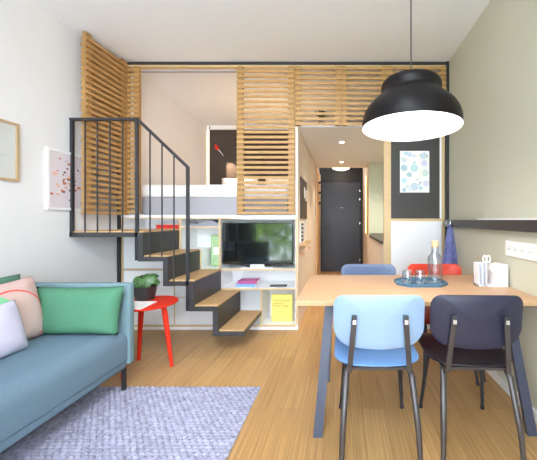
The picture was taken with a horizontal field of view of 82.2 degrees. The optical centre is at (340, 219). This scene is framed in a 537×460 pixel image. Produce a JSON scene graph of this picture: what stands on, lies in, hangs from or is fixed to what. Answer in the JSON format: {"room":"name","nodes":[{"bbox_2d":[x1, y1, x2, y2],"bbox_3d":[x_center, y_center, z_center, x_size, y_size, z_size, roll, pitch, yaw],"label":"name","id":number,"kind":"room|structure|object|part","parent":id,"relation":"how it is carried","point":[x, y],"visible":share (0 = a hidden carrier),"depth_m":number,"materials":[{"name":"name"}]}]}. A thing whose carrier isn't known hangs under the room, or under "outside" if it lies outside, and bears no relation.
{"room":"studio apartment","nodes":[
{"label":"studio apartment","id":0,"kind":"room"},
{"bbox_2d":[0,0,206,281],"bbox_3d":[-2.470,-0.255,2.800,0.100,2.910,8.500,0,0,0],"label":"wall","id":1,"kind":"structure","parent":0,"point":[40,56],"depth_m":2.49,"materials":[{"name":"white paint"}]},
{"bbox_2d":[0,119,19,181],"bbox_3d":[-2.410,-0.500,2.042,0.020,0.430,0.365,0,0,0],"label":"framed picture","id":2,"kind":"object","parent":1,"relation":"attached to","point":[9,131],"visible":1,"depth_m":2.17,"materials":[{"name":"beige wood"}]},
{"bbox_2d":[0,122,14,178],"bbox_3d":[-2.416,-0.500,2.042,0.008,0.394,0.329,0,0,0],"label":"print","id":3,"kind":"object","parent":2,"relation":"attached to","point":[7,129],"depth_m":2.16,"materials":[{"name":"white paper"}]},
{"bbox_2d":[45,147,81,210],"bbox_3d":[-2.411,-0.343,2.650,0.018,0.515,0.420,0,0,0],"label":"floral picture","id":4,"kind":"object","parent":1,"relation":"attached to","point":[57,162],"visible":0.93,"depth_m":2.56,"materials":[{"name":"white paper"}]},
{"bbox_2d":[131,71,236,72],"bbox_3d":[-1.745,-1.644,3.308,1.250,0.012,0.015,0,0,0],"label":"trim","id":5,"kind":"structure","parent":1,"relation":"attached to","point":[141,71],"depth_m":3.31,"materials":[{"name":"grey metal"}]},
{"bbox_2d":[121,215,294,217],"bbox_3d":[-1.461,-0.042,4.335,1.918,0.032,2.170,0,0,0],"label":"floor","id":6,"kind":"structure","parent":0,"point":[124,216],"depth_m":3.25,"materials":[{"name":"white laminate"}]},
{"bbox_2d":[141,185,294,214],"bbox_3d":[-1.420,-0.230,4.343,1.700,0.341,2.035,0,0,0],"label":"bed","id":7,"kind":"object","parent":6,"relation":"on","point":[204,199],"visible":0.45,"depth_m":3.34,"materials":[{"name":"white fabric"}]},
{"bbox_2d":[141,185,287,197],"bbox_3d":[-1.420,-0.326,4.112,1.700,0.148,1.575,0,0,0],"label":"duvet","id":8,"kind":"object","parent":7,"relation":"on","point":[196,191],"depth_m":3.33,"materials":[{"name":"white fabric"}]},
{"bbox_2d":[222,178,257,184],"bbox_3d":[-1.800,-0.540,5.249,0.660,0.419,0.202,0,0,0],"label":"bed pillow","id":9,"kind":"object","parent":7,"relation":"on","point":[225,181],"visible":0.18,"depth_m":5.24,"materials":[{"name":"white fabric"}]},
{"bbox_2d":[266,179,287,184],"bbox_3d":[-1.020,-0.540,5.249,0.660,0.419,0.202,0,0,0],"label":"bed pillow","id":10,"kind":"object","parent":7,"relation":"on","point":[266,179],"visible":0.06,"depth_m":5.24,"materials":[{"name":"white fabric"}]},
{"bbox_2d":[30,0,490,125],"bbox_3d":[-0.627,-1.750,2.800,3.785,0.080,8.500,0,0,0],"label":"ceiling","id":11,"kind":"structure","parent":0,"point":[130,30],"depth_m":2.78,"materials":[{"name":"white paint"}]},
{"bbox_2d":[362,0,463,141],"bbox_3d":[0.376,-1.100,1.600,0.526,1.220,0.526,0,0,0],"label":"pendant lamp","id":12,"kind":"object","parent":11,"relation":"hanging from","point":[412,104],"visible":1,"depth_m":1.46,"materials":[{"name":"black metal"}]},
{"bbox_3d":[0.376,-1.220,1.600,0.006,0.940,0.006,0,0,-22],"label":"cord","id":13,"kind":"part","parent":12,"relation":"part of","materials":[{"name":"black metal"}]},
{"bbox_3d":[0.376,-0.621,1.600,0.526,0.261,0.526,0,0,0],"label":"lamp shade","id":14,"kind":"part","parent":12,"relation":"part of","materials":[{"name":"black metal"}]},
{"bbox_2d":[364,111,461,139],"bbox_3d":[0.376,-0.502,1.600,0.504,0.004,0.504,0,0,0],"label":"diffuser","id":15,"kind":"object","parent":12,"relation":"attached to","point":[380,125],"depth_m":1.56,"materials":[{"name":"white plastic"}]},
{"bbox_2d":[210,130,315,215],"bbox_3d":[-0.627,-0.892,5.460,3.585,1.635,0.080,0,0,0],"label":"wall","id":16,"kind":"structure","parent":0,"point":[221,167],"depth_m":5.42,"materials":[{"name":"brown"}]},
{"bbox_2d":[208,130,208,184],"bbox_3d":[-2.402,-1.025,5.391,0.016,1.210,0.007,0,0,0],"label":"led strip","id":17,"kind":"object","parent":16,"relation":"attached to","point":[208,130],"visible":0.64,"depth_m":5.39,"materials":[{"name":"white plastic"}]},
{"bbox_2d":[207,126,287,184],"bbox_3d":[-0.627,-0.885,5.407,3.585,1.650,0.025,0,0,0],"label":"trim","id":18,"kind":"structure","parent":16,"relation":"attached to","point":[209,128],"depth_m":5.39,"materials":[{"name":"white laminate"}]},
{"bbox_2d":[295,126,320,329],"bbox_3d":[-0.485,0.087,5.105,0.030,2.225,3.690,0,0,0],"label":"wall","id":19,"kind":"structure","parent":0,"point":[305,164],"depth_m":3.84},
{"bbox_2d":[237,66,294,213],"bbox_3d":[-0.811,-0.862,3.224,0.624,1.600,0.040,0,0,0],"label":"shutter","id":20,"kind":"object","parent":19,"relation":"attached to","point":[240,69],"visible":1,"depth_m":3.20,"materials":[{"name":"brown wood"}]},
{"bbox_2d":[300,176,306,218],"bbox_3d":[-0.463,-0.258,3.720,0.014,0.485,0.600,0,0,0],"label":"board","id":21,"kind":"object","parent":19,"relation":"attached to","point":[303,184],"visible":1,"depth_m":3.64,"materials":[{"name":"brown"}]},
{"bbox_2d":[300,222,310,245],"bbox_3d":[-0.435,0.158,3.675,0.070,0.275,0.550,0,0,0],"label":"key rack","id":22,"kind":"object","parent":19,"relation":"attached to","point":[303,242],"visible":1,"depth_m":3.54,"materials":[{"name":"white laminate"}]},
{"bbox_2d":[316,166,319,274],"bbox_3d":[-0.463,0.087,5.985,0.015,2.225,0.730,0,0,0],"label":"trim","id":23,"kind":"structure","parent":19,"relation":"attached to","point":[317,169],"depth_m":5.77,"materials":[{"name":"brown wood"}]},
{"bbox_2d":[295,66,340,125],"bbox_3d":[-0.249,-1.342,3.224,0.490,0.640,0.040,0,0,0],"label":"shutter","id":24,"kind":"object","parent":19,"relation":"attached to","point":[298,73],"visible":1,"depth_m":3.20,"materials":[{"name":"brown wood"}]},
{"bbox_2d":[317,173,320,263],"bbox_3d":[-0.419,-0.025,5.825,0.072,1.750,0.250,0,0,0],"label":"coat rack","id":25,"kind":"object","parent":19,"relation":"attached to","point":[318,182],"visible":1,"depth_m":5.81,"materials":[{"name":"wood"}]},
{"bbox_2d":[319,168,362,270],"bbox_3d":[0.000,-0.015,6.894,1.010,2.430,0.111,0,0,0],"label":"door","id":26,"kind":"structure","parent":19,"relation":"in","point":[341,191],"depth_m":6.91,"materials":[{"name":"black wood"}]},
{"bbox_3d":[-0.330,0.210,6.872,0.160,0.260,0.066,0,0,0],"label":"handle","id":27,"kind":"part","parent":26,"relation":"part of","materials":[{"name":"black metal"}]},
{"bbox_2d":[99,271,536,459],"bbox_3d":[-0.627,1.225,2.800,3.785,0.050,8.500,0,0,0],"label":"floor","id":28,"kind":"structure","parent":0,"point":[279,424],"depth_m":2.02,"materials":[{"name":"brown wood"}]},
{"bbox_2d":[0,386,260,459],"bbox_3d":[-1.361,1.190,1.291,1.578,0.018,1.682,0,0,0],"label":"rug","id":29,"kind":"object","parent":28,"relation":"on","point":[106,423],"visible":0.8,"depth_m":1.72,"materials":[{"name":"fabric"}]},
{"bbox_2d":[0,282,133,452],"bbox_3d":[-1.949,0.818,1.243,0.918,0.740,1.826,0,0,0],"label":"sofa","id":30,"kind":"object","parent":29,"relation":"on","point":[38,381],"visible":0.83,"depth_m":1.68,"materials":[{"name":"fabric"}]},
{"bbox_2d":[0,274,19,283],"bbox_3d":[-2.165,0.565,1.765,0.126,0.397,0.540,0,0,0],"label":"cushion","id":31,"kind":"object","parent":30,"relation":"on","point":[11,278],"visible":0.08,"depth_m":1.95,"materials":[{"name":"green fabric"}]},
{"bbox_2d":[0,300,27,358],"bbox_3d":[-1.897,0.625,1.575,0.160,0.307,0.411,0,0,0],"label":"cushion","id":32,"kind":"object","parent":30,"relation":"on","point":[13,338],"visible":1,"depth_m":1.67,"materials":[{"name":"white fabric"}]},
{"bbox_2d":[0,276,43,339],"bbox_3d":[-2.009,0.572,1.775,0.190,0.403,0.432,0,0,0],"label":"cushion","id":33,"kind":"object","parent":30,"relation":"on","point":[24,292],"visible":0.62,"depth_m":1.85,"materials":[{"name":"pink fabric"}]},
{"bbox_2d":[0,329,126,443],"bbox_3d":[-1.870,0.876,1.246,0.740,0.238,1.693,0,0,0],"label":"seat cushion","id":34,"kind":"object","parent":30,"relation":"on","point":[37,380],"depth_m":1.62,"materials":[{"name":"fabric"}]},
{"bbox_2d":[37,286,123,334],"bbox_3d":[-1.778,0.608,2.005,0.602,0.312,0.171,0,0,0],"label":"cushion","id":35,"kind":"object","parent":30,"relation":"on","point":[89,310],"visible":0.89,"depth_m":1.95,"materials":[{"name":"green fabric"}]},
{"bbox_3d":[-1.949,0.734,2.126,0.918,0.572,0.060,0,0,0],"label":"armrest","id":36,"kind":"part","parent":30,"relation":"part of","materials":[{"name":"teal fabric"}]},
{"bbox_3d":[-1.517,1.110,2.082,0.020,0.156,0.028,0,0,0],"label":"leg","id":37,"kind":"part","parent":30,"relation":"part of","materials":[{"name":"black metal"}]},
{"bbox_2d":[120,295,178,379],"bbox_3d":[-1.575,0.936,2.430,0.440,0.532,0.440,0,0,0],"label":"side table","id":38,"kind":"object","parent":28,"relation":"on","point":[163,301],"visible":0.59,"depth_m":2.44,"materials":[{"name":"red paint"}]},
{"bbox_3d":[-1.694,0.940,2.523,0.129,0.524,0.041,0,0,43],"label":"leg","id":39,"kind":"part","parent":38,"relation":"part of","materials":[{"name":"red paint"}]},
{"bbox_2d":[134,301,156,309],"bbox_3d":[-1.643,0.666,2.331,0.293,0.008,0.210,0,0,0],"label":"paper sheets","id":40,"kind":"object","parent":38,"relation":"on","point":[138,305],"visible":0.43,"depth_m":2.33,"materials":[{"name":"white paper"}]},
{"bbox_2d":[133,273,159,300],"bbox_3d":[-1.650,0.564,2.513,0.210,0.210,0.186,0,0,0],"label":"potted plant","id":41,"kind":"object","parent":38,"relation":"on","point":[145,286],"visible":0.93,"depth_m":2.47,"materials":[{"name":"green plant"}]},
{"bbox_3d":[-1.650,0.611,2.512,0.184,0.118,0.184,0,0,0],"label":"pot","id":42,"kind":"part","parent":41,"relation":"part of","materials":[{"name":"grey ceramic"}]},
{"bbox_3d":[-1.436,0.940,2.441,0.122,0.524,0.042,0,0,0],"label":"leg","id":43,"kind":"part","parent":38,"relation":"part of","materials":[{"name":"red paint"}]},
{"bbox_2d":[69,118,260,335],"bbox_3d":[-1.641,0.063,2.946,1.549,1.944,0.599,0,0,0],"label":"staircase","id":44,"kind":"structure","parent":28,"relation":"on","point":[181,267],"depth_m":2.66,"materials":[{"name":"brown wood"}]},
{"bbox_3d":[-2.402,-0.379,2.662,0.024,1.038,0.024,0,0,0],"label":"post","id":45,"kind":"part","parent":44,"relation":"part of","materials":[{"name":"black metal"}]},
{"bbox_3d":[-1.887,-0.684,2.662,1.059,0.449,0.030,0,0,0],"label":"handrail","id":46,"kind":"part","parent":44,"relation":"part of","materials":[{"name":"black metal"}]},
{"bbox_3d":[-1.822,-0.269,2.662,0.024,1.258,0.024,0,0,0],"label":"post","id":47,"kind":"part","parent":44,"relation":"part of","materials":[{"name":"black metal"}]},
{"bbox_3d":[-1.641,0.574,2.948,1.549,0.923,0.596,0,0,0],"label":"folded plate","id":48,"kind":"part","parent":44,"relation":"part of","materials":[{"name":"black metal"}]},
{"bbox_3d":[-1.369,0.169,2.662,0.024,1.282,0.024,0,0,0],"label":"post","id":49,"kind":"part","parent":44,"relation":"part of","materials":[{"name":"black metal"}]},
{"bbox_2d":[121,219,296,329],"bbox_3d":[-1.437,0.594,3.445,1.919,1.213,0.390,0,0,0],"label":"shelving unit","id":50,"kind":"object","parent":28,"relation":"on","point":[258,297],"depth_m":3.28,"materials":[{"name":"white laminate"}]},
{"bbox_2d":[127,66,140,212],"bbox_3d":[-2.257,-0.869,3.224,0.165,1.587,0.040,0,0,0],"label":"shutter","id":51,"kind":"object","parent":50,"relation":"attached to","point":[137,69],"visible":0.56,"depth_m":3.21,"materials":[{"name":"brown wood"}]},
{"bbox_3d":[-2.071,0.323,3.259,0.606,0.411,0.015,0,0,0],"label":"cabinet door","id":52,"kind":"part","parent":50,"relation":"part of","materials":[{"name":"white laminate"}]},
{"bbox_3d":[-2.099,0.849,3.259,0.551,0.587,0.015,0,0,0],"label":"cabinet door","id":53,"kind":"part","parent":50,"relation":"part of","materials":[{"name":"white laminate"}]},
{"bbox_2d":[156,225,178,228],"bbox_3d":[-1.925,0.075,3.389,0.250,0.044,0.182,0,0,0],"label":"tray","id":54,"kind":"object","parent":50,"relation":"in","point":[157,226],"visible":0.82,"depth_m":3.30,"materials":[{"name":"red"}]},
{"bbox_3d":[-1.575,0.698,3.259,0.475,0.285,0.015,0,0,0],"label":"cabinet door","id":55,"kind":"part","parent":50,"relation":"part of","materials":[{"name":"white laminate"}]},
{"bbox_3d":[-1.575,0.995,3.259,0.475,0.294,0.015,0,0,0],"label":"cabinet door","id":56,"kind":"part","parent":50,"relation":"part of","materials":[{"name":"white laminate"}]},
{"bbox_2d":[190,220,218,225],"bbox_3d":[-1.522,0.037,3.400,0.355,0.065,0.200,0,0,0],"label":"folded blanket","id":57,"kind":"object","parent":50,"relation":"in","point":[209,222],"visible":0.8,"depth_m":3.30,"materials":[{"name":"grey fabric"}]},
{"bbox_2d":[211,235,218,265],"bbox_3d":[-1.421,0.352,3.479,0.157,0.359,0.091,0,0,0],"label":"box","id":58,"kind":"object","parent":50,"relation":"in","point":[214,238],"visible":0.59,"depth_m":3.44,"materials":[{"name":"green"}]},
{"bbox_2d":[236,283,258,286],"bbox_3d":[-1.058,0.727,3.380,0.213,0.030,0.160,0,0,0],"label":"book","id":59,"kind":"object","parent":50,"relation":"in","point":[237,285],"visible":0.62,"depth_m":3.30,"materials":[{"name":"blue paper"}]},
{"bbox_2d":[237,278,260,283],"bbox_3d":[-1.044,0.695,3.390,0.228,0.034,0.168,0,0,2],"label":"book","id":60,"kind":"object","parent":59,"relation":"on","point":[243,280],"visible":1,"depth_m":3.34,"materials":[{"name":"pink paper"}]},
{"bbox_2d":[222,223,292,267],"bbox_3d":[-0.920,0.282,3.335,0.781,0.500,0.130,0,0,0],"label":"television","id":61,"kind":"object","parent":50,"relation":"in","point":[257,245],"visible":1,"depth_m":3.28,"materials":[{"name":"black plastic"}]},
{"bbox_2d":[270,284,286,286],"bbox_3d":[-0.698,0.732,3.325,0.185,0.020,0.050,0,0,0],"label":"remote control","id":62,"kind":"object","parent":50,"relation":"in","point":[271,285],"visible":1,"depth_m":3.30,"materials":[{"name":"black metal"}]},
{"bbox_2d":[271,294,292,320],"bbox_3d":[-0.666,0.993,3.372,0.237,0.302,0.026,0,0,0],"label":"book","id":63,"kind":"object","parent":50,"relation":"in","point":[281,304],"visible":1,"depth_m":3.36,"materials":[{"name":"yellow paper"}]},
{"bbox_2d":[117,61,448,281],"bbox_3d":[-0.627,-0.255,3.240,3.585,2.910,0.060,0,0,0],"label":"trim","id":64,"kind":"structure","parent":50,"relation":"attached to","point":[446,63],"depth_m":3.22,"materials":[{"name":"black metal"}]},
{"bbox_2d":[121,65,444,218],"bbox_3d":[-0.632,-0.850,3.265,3.531,1.673,0.050,0,0,0],"label":"trim","id":65,"kind":"structure","parent":50,"relation":"attached to","point":[131,66],"depth_m":3.24,"materials":[{"name":"brown wood"}]},
{"bbox_2d":[81,31,127,214],"bbox_3d":[-2.320,-0.877,2.947,0.058,1.645,0.526,0,0,0],"label":"shutter","id":66,"kind":"object","parent":65,"relation":"attached to","point":[104,86],"visible":0.88,"depth_m":2.90,"materials":[{"name":"brown wood"}]},
{"bbox_2d":[341,264,398,379],"bbox_3d":[0.235,0.789,2.369,0.466,0.822,0.529,0,0,0],"label":"dining chair","id":67,"kind":"object","parent":28,"relation":"on","point":[348,269],"visible":0.12,"depth_m":2.56,"materials":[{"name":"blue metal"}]},
{"bbox_3d":[0.235,0.516,2.547,0.466,0.276,0.054,0,0,0],"label":"backrest","id":68,"kind":"part","parent":67,"relation":"part of","materials":[{"name":"blue plastic"}]},
{"bbox_2d":[333,295,424,459],"bbox_3d":[0.194,0.789,1.688,0.466,0.822,0.529,0,0,0],"label":"dining chair","id":69,"kind":"object","parent":28,"relation":"on","point":[373,332],"visible":1,"depth_m":1.50,"materials":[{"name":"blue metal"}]},
{"bbox_3d":[0.020,0.978,1.854,0.028,0.431,0.122,0,0,-18],"label":"leg","id":70,"kind":"part","parent":69,"relation":"part of","materials":[{"name":"black metal"}]},
{"bbox_3d":[0.020,0.977,1.495,0.034,0.433,0.140,0,0,16],"label":"leg","id":71,"kind":"part","parent":69,"relation":"part of","materials":[{"name":"grey metal"}]},
{"bbox_3d":[0.194,0.742,1.727,0.460,0.024,0.450,0,0,0],"label":"seat","id":72,"kind":"part","parent":69,"relation":"part of","materials":[{"name":"blue plastic"}]},
{"bbox_3d":[0.194,0.516,1.510,0.466,0.276,0.054,0,0,0],"label":"backrest","id":73,"kind":"part","parent":69,"relation":"part of","materials":[{"name":"blue plastic"}]},
{"bbox_3d":[0.194,0.760,1.530,0.330,0.014,0.016,0,0,0],"label":"rail","id":74,"kind":"part","parent":69,"relation":"part of","materials":[{"name":"grey metal"}]},
{"bbox_3d":[0.368,0.978,1.854,0.028,0.431,0.122,0,0,18],"label":"leg","id":75,"kind":"part","parent":69,"relation":"part of","materials":[{"name":"black metal"}]},
{"bbox_3d":[0.368,0.977,1.495,0.034,0.433,0.140,0,0,-16],"label":"leg","id":76,"kind":"part","parent":69,"relation":"part of","materials":[{"name":"grey metal"}]},
{"bbox_2d":[383,136,444,328],"bbox_3d":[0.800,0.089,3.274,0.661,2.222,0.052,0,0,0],"label":"wardrobe","id":77,"kind":"object","parent":28,"relation":"on","point":[411,221],"visible":0.51,"depth_m":3.25,"materials":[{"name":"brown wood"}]},
{"bbox_3d":[0.800,0.089,3.275,0.661,2.222,0.050,0,0,0],"label":"frame","id":78,"kind":"part","parent":77,"relation":"part of","materials":[{"name":"brown wood"}]},
{"bbox_2d":[400,151,428,192],"bbox_3d":[0.805,-0.527,3.256,0.320,0.455,0.006,0,0,0],"label":"poster","id":79,"kind":"object","parent":77,"relation":"attached to","point":[414,165],"visible":1,"depth_m":3.26,"materials":[{"name":"white paper"}]},
{"bbox_2d":[296,275,536,437],"bbox_3d":[0.453,0.830,2.071,1.418,0.740,0.859,0,0,0],"label":"dining table","id":80,"kind":"object","parent":28,"relation":"on","point":[319,290],"visible":0.72,"depth_m":1.86,"materials":[{"name":"brown wood"}]},
{"bbox_3d":[-0.098,0.845,1.728,0.112,0.710,0.173,0,0,0],"label":"leg","id":81,"kind":"part","parent":80,"relation":"part of","materials":[{"name":"grey metal"}]},
{"bbox_3d":[-0.086,0.845,2.300,0.033,0.710,0.190,0,0,8],"label":"leg","id":82,"kind":"part","parent":80,"relation":"part of","materials":[{"name":"grey metal"}]},
{"bbox_2d":[394,277,447,286],"bbox_3d":[0.575,0.451,2.170,0.360,0.018,0.280,0,0,0],"label":"serving tray","id":83,"kind":"object","parent":80,"relation":"on","point":[406,281],"visible":1,"depth_m":2.16,"materials":[{"name":"blue"}]},
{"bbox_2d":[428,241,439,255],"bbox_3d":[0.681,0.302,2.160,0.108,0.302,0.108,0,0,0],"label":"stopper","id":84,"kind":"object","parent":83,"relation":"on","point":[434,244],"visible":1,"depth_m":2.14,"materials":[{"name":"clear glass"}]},
{"bbox_2d":[473,262,507,286],"bbox_3d":[1.048,0.374,2.076,0.195,0.171,0.128,0,0,0],"label":"desk organizer","id":85,"kind":"object","parent":80,"relation":"on","point":[497,272],"visible":0.97,"depth_m":2.06,"materials":[{"name":"white plastic"}]},
{"bbox_2d":[482,255,490,262],"bbox_3d":[1.021,0.349,2.090,0.062,0.207,0.010,0,0,0],"label":"scissors","id":86,"kind":"object","parent":85,"relation":"in","point":[487,256],"visible":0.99,"depth_m":2.09,"materials":[{"name":"white plastic"}]},
{"bbox_3d":[1.032,0.845,1.732,0.059,0.710,0.198,0,0,-26],"label":"leg","id":87,"kind":"part","parent":80,"relation":"part of","materials":[{"name":"grey metal"}]},
{"bbox_2d":[407,264,479,385],"bbox_3d":[0.800,0.789,2.384,0.466,0.822,0.529,0,0,0],"label":"dining chair","id":88,"kind":"object","parent":28,"relation":"on","point":[417,269],"visible":0.25,"depth_m":2.57,"materials":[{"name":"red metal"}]},
{"bbox_3d":[0.626,0.978,2.218,0.028,0.431,0.122,0,0,18],"label":"leg","id":89,"kind":"part","parent":88,"relation":"part of","materials":[{"name":"black metal"}]},
{"bbox_3d":[0.800,0.742,2.345,0.460,0.024,0.450,0,0,0],"label":"seat","id":90,"kind":"part","parent":88,"relation":"part of","materials":[{"name":"red plastic"}]},
{"bbox_3d":[0.800,0.516,2.562,0.466,0.276,0.054,0,0,0],"label":"backrest","id":91,"kind":"part","parent":88,"relation":"part of","materials":[{"name":"red plastic"}]},
{"bbox_3d":[0.974,0.978,2.218,0.028,0.431,0.122,0,0,-18],"label":"leg","id":92,"kind":"part","parent":88,"relation":"part of","materials":[{"name":"black metal"}]},
{"bbox_2d":[418,295,526,459],"bbox_3d":[0.698,0.789,1.688,0.466,0.822,0.529,0,0,2],"label":"dining chair","id":93,"kind":"object","parent":28,"relation":"on","point":[469,332],"visible":0.97,"depth_m":1.50,"materials":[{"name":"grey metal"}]},
{"bbox_3d":[0.529,0.978,1.860,0.028,0.431,0.122,0,0,-16],"label":"leg","id":94,"kind":"part","parent":93,"relation":"part of","materials":[{"name":"black metal"}]},
{"bbox_3d":[0.517,0.977,1.501,0.034,0.433,0.140,0,0,18],"label":"leg","id":95,"kind":"part","parent":93,"relation":"part of","materials":[{"name":"grey metal"}]},
{"bbox_3d":[0.699,0.742,1.727,0.460,0.024,0.450,0,0,2],"label":"seat","id":96,"kind":"part","parent":93,"relation":"part of","materials":[{"name":"black plastic"}]},
{"bbox_3d":[0.692,0.760,1.530,0.330,0.014,0.016,0,0,2],"label":"rail","id":97,"kind":"part","parent":93,"relation":"part of","materials":[{"name":"grey metal"}]},
{"bbox_3d":[0.691,0.516,1.510,0.466,0.276,0.054,0,0,2],"label":"backrest","id":98,"kind":"part","parent":93,"relation":"part of","materials":[{"name":"black plastic"}]},
{"bbox_3d":[0.877,0.978,1.848,0.028,0.431,0.122,0,0,20],"label":"leg","id":99,"kind":"part","parent":93,"relation":"part of","materials":[{"name":"black metal"}]},
{"bbox_3d":[0.865,0.977,1.489,0.034,0.433,0.140,0,0,-14],"label":"leg","id":100,"kind":"part","parent":93,"relation":"part of","materials":[{"name":"grey metal"}]},
{"bbox_2d":[298,125,382,167],"bbox_3d":[0.347,-1.048,4.572,1.635,0.045,2.555,0,0,0],"label":"ceiling","id":101,"kind":"structure","parent":0,"point":[358,150],"depth_m":4.16,"materials":[{"name":"white paint"}]},
{"bbox_2d":[315,110,326,121],"bbox_3d":[-0.221,-1.171,3.403,0.170,0.201,0.205,0,0,-34],"label":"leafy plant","id":102,"kind":"object","parent":101,"relation":"on","point":[318,110],"visible":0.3,"depth_m":3.38,"materials":[{"name":"green plant"}]},
{"bbox_2d":[341,66,386,125],"bbox_3d":[0.246,-1.342,3.224,0.494,0.640,0.040,0,0,0],"label":"shutter","id":103,"kind":"object","parent":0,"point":[383,73],"visible":0.69,"depth_m":3.20,"materials":[{"name":"brown wood"}]},
{"bbox_2d":[363,168,382,263],"bbox_3d":[0.507,-0.015,5.150,0.075,2.430,3.600,0,0,0],"label":"wall","id":104,"kind":"structure","parent":0,"point":[374,248],"depth_m":5.29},
{"bbox_2d":[366,175,366,233],"bbox_3d":[0.498,-0.310,5.950,0.013,1.180,0.100,0,0,0],"label":"led strip","id":105,"kind":"object","parent":104,"relation":"attached to","point":[366,175],"visible":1,"depth_m":5.90,"materials":[{"name":"white plastic"}]},
{"bbox_2d":[367,163,368,234],"bbox_3d":[0.499,-0.015,5.575,0.011,2.430,0.350,0,0,0],"label":"trim","id":106,"kind":"structure","parent":104,"relation":"attached to","point":[368,163],"depth_m":5.40,"materials":[{"name":"brown wood"}]},
{"bbox_2d":[369,233,382,243],"bbox_3d":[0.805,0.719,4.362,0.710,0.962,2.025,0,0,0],"label":"countertop","id":107,"kind":"structure","parent":104,"relation":"on","point":[378,237],"depth_m":4.30,"materials":[{"name":"grey"}]},
{"bbox_2d":[369,163,382,233],"bbox_3d":[0.835,0.087,5.390,0.660,2.225,0.020,0,0,0],"label":"wall","id":108,"kind":"structure","parent":0,"point":[375,169],"depth_m":5.38,"materials":[{"name":"white paint"}]},
{"bbox_2d":[449,0,536,409],"bbox_3d":[1.215,-0.255,2.800,0.100,2.910,8.500,0,0,0],"label":"wall","id":109,"kind":"structure","parent":0,"point":[493,71],"depth_m":2.18,"materials":[{"name":"beige paint"}]},
{"bbox_2d":[387,66,445,89],"bbox_3d":[0.814,-1.342,3.224,0.636,0.640,0.040,0,0,0],"label":"shutter","id":110,"kind":"object","parent":109,"relation":"attached to","point":[442,69],"visible":0.25,"depth_m":3.20,"materials":[{"name":"brown wood"}]},
{"bbox_2d":[444,220,536,232],"bbox_3d":[1.133,0.036,2.045,0.065,0.072,2.290,0,0,0],"label":"wall ledge","id":111,"kind":"object","parent":109,"relation":"attached to","point":[504,225],"visible":0.84,"depth_m":2.09,"materials":[{"name":"grey wood"}]},
{"bbox_2d":[477,218,536,219],"bbox_3d":[1.131,-0.006,1.810,0.047,0.012,1.220,0,0,0],"label":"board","id":112,"kind":"object","parent":111,"relation":"on","point":[480,218],"visible":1,"depth_m":1.98,"materials":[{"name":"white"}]},
{"bbox_2d":[485,370,536,423],"bbox_3d":[1.158,1.167,0.925,0.014,0.065,4.550,0,0,0],"label":"baseboard","id":113,"kind":"structure","parent":109,"relation":"attached to","point":[495,375],"depth_m":2.12,"materials":[{"name":"white laminate"}]},
{"bbox_2d":[505,240,536,261],"bbox_3d":[1.156,0.192,1.912,0.018,0.103,0.329,0,0,0],"label":"socket plate","id":114,"kind":"object","parent":109,"relation":"attached to","point":[523,250],"visible":1,"depth_m":1.89,"materials":[{"name":"white plastic"}]},
{"bbox_2d":[507,245,536,255],"bbox_3d":[1.148,0.194,1.847,0.003,0.048,0.433,0,0,0],"label":"socket","id":115,"kind":"object","parent":114,"relation":"attached to","point":[514,250],"depth_m":1.89,"materials":[{"name":"white plastic"}]},
{"bbox_3d":[0.283,-1.250,6.400,1.765,0.040,1.100,0,0,0],"label":"ceiling","id":116,"kind":"structure","parent":0,"visible":0},
{"bbox_2d":[333,168,348,170],"bbox_3d":[0.000,-1.147,6.400,0.420,0.165,0.420,0,0,0],"label":"dome light","id":117,"kind":"object","parent":116,"relation":"attached to","point":[337,169],"visible":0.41,"depth_m":6.32,"materials":[{"name":"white glass"}]},
{"bbox_3d":[1.082,0.032,2.985,0.044,0.055,0.024,0,0,0],"label":"hook","id":118,"kind":"object","parent":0,"visible":0},
{"bbox_2d":[442,224,457,264],"bbox_3d":[1.086,0.271,2.969,0.168,0.462,0.036,0,0,0],"label":"towel","id":119,"kind":"object","parent":118,"relation":"hanging from","point":[449,255],"visible":0.87,"depth_m":2.97,"materials":[{"name":"blue fabric"}]}
]}

